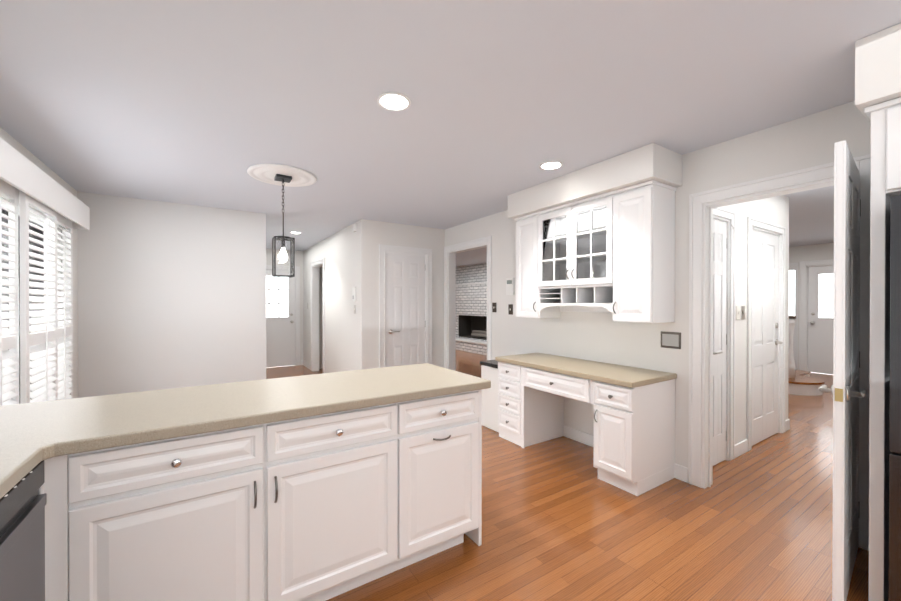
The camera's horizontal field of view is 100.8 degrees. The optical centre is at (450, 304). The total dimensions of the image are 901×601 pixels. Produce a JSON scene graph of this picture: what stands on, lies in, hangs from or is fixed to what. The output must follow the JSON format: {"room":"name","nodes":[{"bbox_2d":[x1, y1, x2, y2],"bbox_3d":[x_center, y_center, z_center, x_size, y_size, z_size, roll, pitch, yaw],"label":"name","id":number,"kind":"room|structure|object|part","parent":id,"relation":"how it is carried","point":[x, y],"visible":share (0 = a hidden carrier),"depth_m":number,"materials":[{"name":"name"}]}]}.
{"room":"kitchen","nodes":[
{"label":"kitchen","id":0,"kind":"room"},
{"bbox_2d":[0,127,77,397],"bbox_3d":[-1.671,0.109,0.425,0.120,2.450,8.020,0,0,-33],"label":"wall","id":1,"kind":"structure","parent":0,"point":[18,146],"depth_m":3.60,"materials":[{"name":"white paint"}]},
{"bbox_2d":[0,137,89,405],"bbox_3d":[-2.842,0.203,2.407,0.240,2.245,2.580,0,0,-33],"label":"window","id":2,"kind":"structure","parent":1,"relation":"in","point":[36,347],"depth_m":2.56,"materials":[{"name":"white wood"}]},
{"bbox_3d":[-2.897,0.271,2.324,0.007,1.850,2.160,0,0,-33],"label":"glass","id":3,"kind":"part","parent":2,"relation":"part of","materials":[{"name":"glass"}]},
{"bbox_3d":[-2.896,0.281,2.325,0.060,1.970,2.260,0,0,-33],"label":"frame","id":4,"kind":"part","parent":2,"relation":"part of","materials":[{"name":"white wood"}]},
{"bbox_2d":[77,192,265,397],"bbox_3d":[-3.047,0.093,4.237,1.700,2.450,0.120,0,0,-33],"label":"wall","id":5,"kind":"structure","parent":0,"point":[171,295],"depth_m":4.12,"materials":[{"name":"white paint"}]},
{"bbox_2d":[266,249,302,365],"bbox_3d":[-3.670,0.079,7.786,1.340,2.450,0.120,0,0,-33],"label":"wall","id":6,"kind":"structure","parent":0,"point":[298,258],"depth_m":8.00,"materials":[{"name":"white paint"}]},
{"bbox_2d":[266,269,294,366],"bbox_3d":[-3.660,0.281,7.734,0.820,2.030,0.120,0,0,-33],"label":"back door","id":7,"kind":"structure","parent":6,"relation":"in","point":[280,341],"depth_m":7.83,"materials":[{"name":"white wood"}]},
{"bbox_3d":[-3.682,-0.169,7.766,0.560,0.870,0.004,0,0,-33],"label":"glass","id":8,"kind":"part","parent":7,"relation":"part of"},
{"bbox_2d":[319,267,322,368],"bbox_3d":[-2.400,0.079,7.773,0.780,2.450,0.080,0,0,-33],"label":"wall","id":9,"kind":"structure","parent":0,"point":[320,320],"depth_m":7.57,"materials":[{"name":"white paint"}]},
{"bbox_2d":[303,219,369,372],"bbox_3d":[-2.128,0.084,6.520,0.120,2.450,3.680,0,0,-33],"label":"wall","id":10,"kind":"structure","parent":0,"point":[345,253],"depth_m":5.60,"materials":[{"name":"white paint"}]},
{"bbox_2d":[301,360,310,369],"bbox_3d":[-2.978,1.249,7.696,0.040,0.110,0.790,0,0,-33],"label":"baseboard","id":11,"kind":"structure","parent":10,"relation":"attached to","point":[306,364],"depth_m":7.71,"materials":[{"name":"white wood"}]},
{"bbox_2d":[352,287,355,300],"bbox_3d":[-1.334,-0.145,5.152,0.026,0.200,0.090,0,0,-33],"label":"switch","id":12,"kind":"object","parent":10,"relation":"attached to","point":[354,288],"depth_m":5.12,"materials":[{"name":"white plastic"}]},
{"bbox_2d":[353,224,356,231],"bbox_3d":[-1.319,-1.055,5.122,0.030,0.100,0.080,0,0,-33],"label":"switch","id":13,"kind":"object","parent":10,"relation":"attached to","point":[354,225],"depth_m":5.10,"materials":[{"name":"white plastic"}]},
{"bbox_2d":[370,220,444,368],"bbox_3d":[-0.566,0.089,5.409,1.300,2.450,0.120,0,0,-33],"label":"wall","id":14,"kind":"structure","parent":0,"point":[394,234],"depth_m":5.35,"materials":[{"name":"white paint"}]},
{"bbox_2d":[386,253,424,366],"bbox_3d":[-0.617,0.294,5.303,0.638,2.025,0.085,0,0,-33],"label":"pantry door","id":15,"kind":"structure","parent":14,"relation":"in","point":[405,309],"depth_m":5.30,"materials":[{"name":"white wood"}]},
{"bbox_2d":[266,154,870,550],"bbox_3d":[1.917,0.217,6.532,9.070,2.185,8.045,0,0,-33],"label":"door frame","id":16,"kind":"structure","parent":14,"relation":"attached to","point":[697,201],"depth_m":2.74,"materials":[{"name":"white wood"}]},
{"bbox_2d":[0,0,900,266],"bbox_3d":[1.464,-1.188,5.726,11.500,0.100,13.900,0,0,-33],"label":"ceiling","id":17,"kind":"structure","parent":0,"point":[207,103],"depth_m":1.96,"materials":[{"name":"white paint"}]},
{"bbox_2d":[247,164,316,277],"bbox_3d":[-1.459,-0.684,3.248,0.556,0.883,0.556,0,0,-33],"label":"pendant light","id":18,"kind":"object","parent":17,"relation":"hanging from","point":[282,175],"visible":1,"depth_m":3.22,"materials":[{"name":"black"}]},
{"bbox_3d":[-1.459,-0.410,3.249,0.152,0.319,0.152,0,0,-33],"label":"glass","id":19,"kind":"part","parent":18,"relation":"part of","materials":[{"name":"clear glass"}]},
{"bbox_3d":[-1.459,-0.677,3.248,0.158,0.868,0.158,0,0,-33],"label":"frame","id":20,"kind":"part","parent":18,"relation":"part of","materials":[{"name":"black metal"}]},
{"bbox_3d":[-1.459,-0.432,3.249,0.072,0.131,0.072,0,0,-33],"label":"bulb","id":21,"kind":"part","parent":18,"relation":"part of","materials":[{"name":"white glass"}]},
{"bbox_2d":[377,92,410,110],"bbox_3d":[-0.312,-1.117,2.058,0.186,0.009,0.186,0,0,-33],"label":"recessed light","id":22,"kind":"object","parent":17,"relation":"in","point":[393,101],"visible":1,"depth_m":2.05,"materials":[{"name":"white"}]},
{"bbox_2d":[539,161,562,169],"bbox_3d":[0.812,-1.121,3.009,0.186,0.009,0.186,0,0,-33],"label":"recessed light","id":23,"kind":"object","parent":17,"relation":"in","point":[550,165],"visible":1,"depth_m":3.01,"materials":[{"name":"white"}]},
{"bbox_2d":[456,263,486,355],"bbox_3d":[1.078,0.070,10.064,0.950,2.450,5.400,0,0,-33],"label":"brick wall","id":24,"kind":"structure","parent":0,"point":[471,300],"depth_m":10.58,"materials":[{"name":"white brick"}]},
{"bbox_2d":[456,282,486,344],"bbox_3d":[0.923,0.210,9.964,0.620,1.630,5.400,0,0,-33],"label":"fireplace","id":25,"kind":"object","parent":24,"relation":"attached to","point":[472,341],"depth_m":10.25,"materials":[{"name":"white"}]},
{"bbox_2d":[459,315,486,339],"bbox_3d":[0.940,0.638,10.530,0.480,0.650,1.830,0,0,-33],"label":"firebox","id":26,"kind":"object","parent":24,"relation":"in","point":[468,324],"visible":0.27,"depth_m":11.20,"materials":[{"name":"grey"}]},
{"bbox_2d":[471,330,486,337],"bbox_3d":[0.967,0.841,10.502,0.285,0.195,1.059,0,0,-33],"label":"logs","id":27,"kind":"object","parent":26,"relation":"in","point":[477,333],"visible":0.67,"depth_m":10.61,"materials":[{"name":"beige wood"}]},
{"bbox_2d":[266,350,868,600],"bbox_3d":[1.464,1.362,5.736,11.500,0.100,13.900,0,0,-33],"label":"floor","id":28,"kind":"structure","parent":0,"point":[561,521],"depth_m":2.17,"materials":[{"name":"brown wood"}]},
{"bbox_2d":[0,397,87,600],"bbox_3d":[-0.540,0.881,-0.544,0.720,0.913,4.912,0,0,-33],"label":"countertop","id":29,"kind":"structure","parent":28,"relation":"on","point":[31,474],"depth_m":1.09,"materials":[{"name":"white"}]},
{"bbox_2d":[0,460,46,600],"bbox_3d":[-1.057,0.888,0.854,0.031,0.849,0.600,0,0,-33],"label":"dishwasher","id":30,"kind":"object","parent":29,"relation":"in","point":[22,507],"depth_m":0.99,"materials":[{"name":"silver metal"}]},
{"bbox_2d":[32,363,490,600],"bbox_3d":[-0.684,0.871,1.862,1.705,0.913,0.714,0,0,-33],"label":"countertop","id":31,"kind":"structure","parent":28,"relation":"on","point":[321,487],"depth_m":1.50,"materials":[{"name":"white wood"}]},
{"bbox_2d":[480,360,498,432],"bbox_3d":[0.603,0.969,4.061,0.460,0.700,0.340,0,0,-33],"label":"bin","id":32,"kind":"object","parent":28,"relation":"on","point":[489,371],"visible":0.25,"depth_m":3.94,"materials":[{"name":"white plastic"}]},
{"bbox_3d":[0.603,0.639,4.060,0.460,0.039,0.340,0,0,-33],"label":"lid","id":33,"kind":"part","parent":32,"relation":"part of","materials":[{"name":"black plastic"}]},
{"bbox_2d":[495,353,676,495],"bbox_3d":[1.078,0.922,3.272,0.612,0.800,1.440,0,0,-33],"label":"desk","id":34,"kind":"object","parent":28,"relation":"on","point":[634,430],"visible":1,"depth_m":2.79,"materials":[{"name":"white wood"}]},
{"bbox_2d":[788,315,824,395],"bbox_3d":[5.170,0.303,6.349,1.340,2.013,1.860,0,0,-33],"label":"stair","id":35,"kind":"structure","parent":28,"relation":"on","point":[801,382],"depth_m":5.51,"materials":[{"name":"white"}]},
{"bbox_2d":[864,97,900,600],"bbox_3d":[2.308,0.244,1.320,0.656,2.172,1.050,0,0,-33],"label":"cabinet","id":36,"kind":"object","parent":28,"relation":"on","point":[885,173],"visible":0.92,"depth_m":1.58,"materials":[{"name":"white wood"}]},
{"bbox_2d":[889,195,900,600],"bbox_3d":[2.257,0.441,1.270,0.744,1.740,0.910,0,0,-33],"label":"fridge","id":37,"kind":"object","parent":28,"relation":"on","point":[895,432],"visible":1,"depth_m":1.47,"materials":[{"name":"black metal"}]},
{"bbox_2d":[508,143,681,218],"bbox_3d":[1.166,-1.010,3.327,0.399,0.234,1.510,0,0,-33],"label":"soffit","id":38,"kind":"structure","parent":0,"point":[654,162],"depth_m":2.91,"materials":[{"name":"white paint"}]},
{"bbox_2d":[445,101,870,467],"bbox_3d":[2.006,0.101,2.510,0.120,2.450,7.540,0,0,-33],"label":"wall","id":39,"kind":"structure","parent":0,"point":[808,141],"depth_m":2.84,"materials":[{"name":"white paint"}]},
{"bbox_2d":[492,303,495,311],"bbox_3d":[0.544,0.037,4.650,0.014,0.120,0.075,0,0,-33],"label":"light switch","id":40,"kind":"object","parent":39,"relation":"attached to","point":[493,304],"depth_m":4.65,"materials":[{"name":"brown metal"}]},
{"bbox_2d":[508,304,512,314],"bbox_3d":[0.707,0.058,4.398,0.014,0.120,0.075,0,0,-33],"label":"light switch","id":41,"kind":"object","parent":39,"relation":"attached to","point":[510,309],"depth_m":4.40,"materials":[{"name":"brown metal"}]},
{"bbox_2d":[506,278,514,294],"bbox_3d":[0.703,-0.212,4.394,0.024,0.200,0.130,0,0,-33],"label":"switch","id":42,"kind":"object","parent":39,"relation":"attached to","point":[510,286],"visible":0.98,"depth_m":4.37,"materials":[{"name":"white plastic"}]},
{"bbox_2d":[515,180,676,322],"bbox_3d":[1.180,-0.379,3.339,0.362,1.022,1.434,0,0,-33],"label":"hutch","id":43,"kind":"object","parent":39,"relation":"attached to","point":[613,252],"visible":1,"depth_m":3.06,"materials":[{"name":"white wood"}]},
{"bbox_3d":[1.065,-0.509,3.264,0.002,0.587,0.696,0,0,-33],"label":"glass","id":44,"kind":"part","parent":43,"relation":"part of","materials":[{"name":"clear glass"}]},
{"bbox_2d":[563,425,687,482],"bbox_3d":[1.142,1.266,3.731,0.014,0.110,2.300,0,0,-33],"label":"baseboard","id":45,"kind":"structure","parent":39,"relation":"attached to","point":[681,472],"depth_m":3.49,"materials":[{"name":"white wood"}]},
{"bbox_2d":[661,331,680,348],"bbox_3d":[1.696,0.274,2.871,0.008,0.125,0.150,0,0,-33],"label":"electrical outlet plate","id":46,"kind":"object","parent":39,"relation":"attached to","point":[670,339],"visible":1,"depth_m":2.86,"materials":[{"name":"grey plastic"}]},
{"bbox_2d":[818,140,866,600],"bbox_3d":[1.977,0.308,1.819,0.732,2.025,0.157,0,0,-33],"label":"kitchen door","id":47,"kind":"structure","parent":39,"relation":"in","point":[845,393],"depth_m":1.62,"materials":[{"name":"white wood"}]},
{"bbox_3d":[1.768,0.391,1.683,0.156,0.064,0.154,0,0,-33],"label":"handle","id":48,"kind":"part","parent":47,"relation":"part of","materials":[{"name":"grey metal"}]},
{"bbox_3d":[1.960,0.308,1.836,0.719,2.025,0.110,0,0,-33],"label":"panel","id":49,"kind":"part","parent":47,"relation":"part of","materials":[{"name":"white wood"}]},
{"bbox_2d":[717,195,788,443],"bbox_3d":[2.691,0.097,3.440,2.040,2.450,0.120,0,0,-33],"label":"wall","id":50,"kind":"structure","parent":0,"point":[774,210],"depth_m":3.33,"materials":[{"name":"white paint"}]},
{"bbox_2d":[713,218,726,465],"bbox_3d":[2.190,0.308,3.044,0.408,2.015,0.085,0,0,-33],"label":"hall door","id":51,"kind":"structure","parent":50,"relation":"in","point":[719,326],"depth_m":3.09,"materials":[{"name":"white wood"}]},
{"bbox_2d":[736,306,742,319],"bbox_3d":[2.509,0.073,3.242,0.075,0.120,0.014,0,0,-33],"label":"light switch","id":52,"kind":"object","parent":50,"relation":"attached to","point":[738,312],"depth_m":3.24,"materials":[{"name":"white plastic"}]},
{"bbox_2d":[735,439,747,457],"bbox_3d":[2.551,1.267,3.275,0.280,0.110,0.014,0,0,-33],"label":"baseboard","id":53,"kind":"structure","parent":50,"relation":"attached to","point":[741,448],"depth_m":3.27,"materials":[{"name":"white wood"}]},
{"bbox_2d":[752,229,782,445],"bbox_3d":[3.053,0.305,3.600,0.759,2.015,0.085,0,0,-33],"label":"hall door","id":54,"kind":"structure","parent":50,"relation":"in","point":[766,342],"depth_m":3.62,"materials":[{"name":"white wood"}]},
{"bbox_3d":[3.285,0.300,3.734,0.147,0.229,0.057,0,0,-33],"label":"handle","id":55,"kind":"part","parent":54,"relation":"part of","materials":[{"name":"grey metal"}]},
{"bbox_2d":[789,243,833,369],"bbox_3d":[7.175,0.083,6.856,0.120,2.450,3.440,0,0,-33],"label":"wall","id":56,"kind":"structure","parent":0,"point":[797,254],"depth_m":7.17,"materials":[{"name":"white paint"}]},
{"bbox_2d":[789,265,833,373],"bbox_3d":[7.139,0.285,6.822,0.120,2.030,1.564,0,0,-33],"label":"front door","id":57,"kind":"structure","parent":56,"relation":"in","point":[820,345],"depth_m":7.10,"materials":[{"name":"white wood"}]},
{"bbox_3d":[7.171,-0.215,6.840,0.007,0.930,1.494,0,0,-33],"label":"glass","id":58,"kind":"part","parent":57,"relation":"part of","materials":[{"name":"glass"}]},
{"bbox_2d":[855,23,900,122],"bbox_3d":[2.826,-0.978,0.495,0.679,0.274,3.029,0,0,-33],"label":"soffit","id":59,"kind":"structure","parent":0,"point":[877,67],"depth_m":1.53,"materials":[{"name":"white paint"}]},
{"label":"outside","id":60,"kind":"structure","parent":0,"visible":0},
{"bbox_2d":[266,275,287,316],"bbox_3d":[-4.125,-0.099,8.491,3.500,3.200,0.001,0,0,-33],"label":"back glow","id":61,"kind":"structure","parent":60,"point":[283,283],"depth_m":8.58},
{"bbox_2d":[789,270,833,317],"bbox_3d":[7.962,-0.094,7.185,0.001,3.200,4.500,0,0,-33],"label":"window glass","id":62,"kind":"structure","parent":60,"point":[828,291],"depth_m":7.65,"materials":[{"name":"glass"}]}
]}

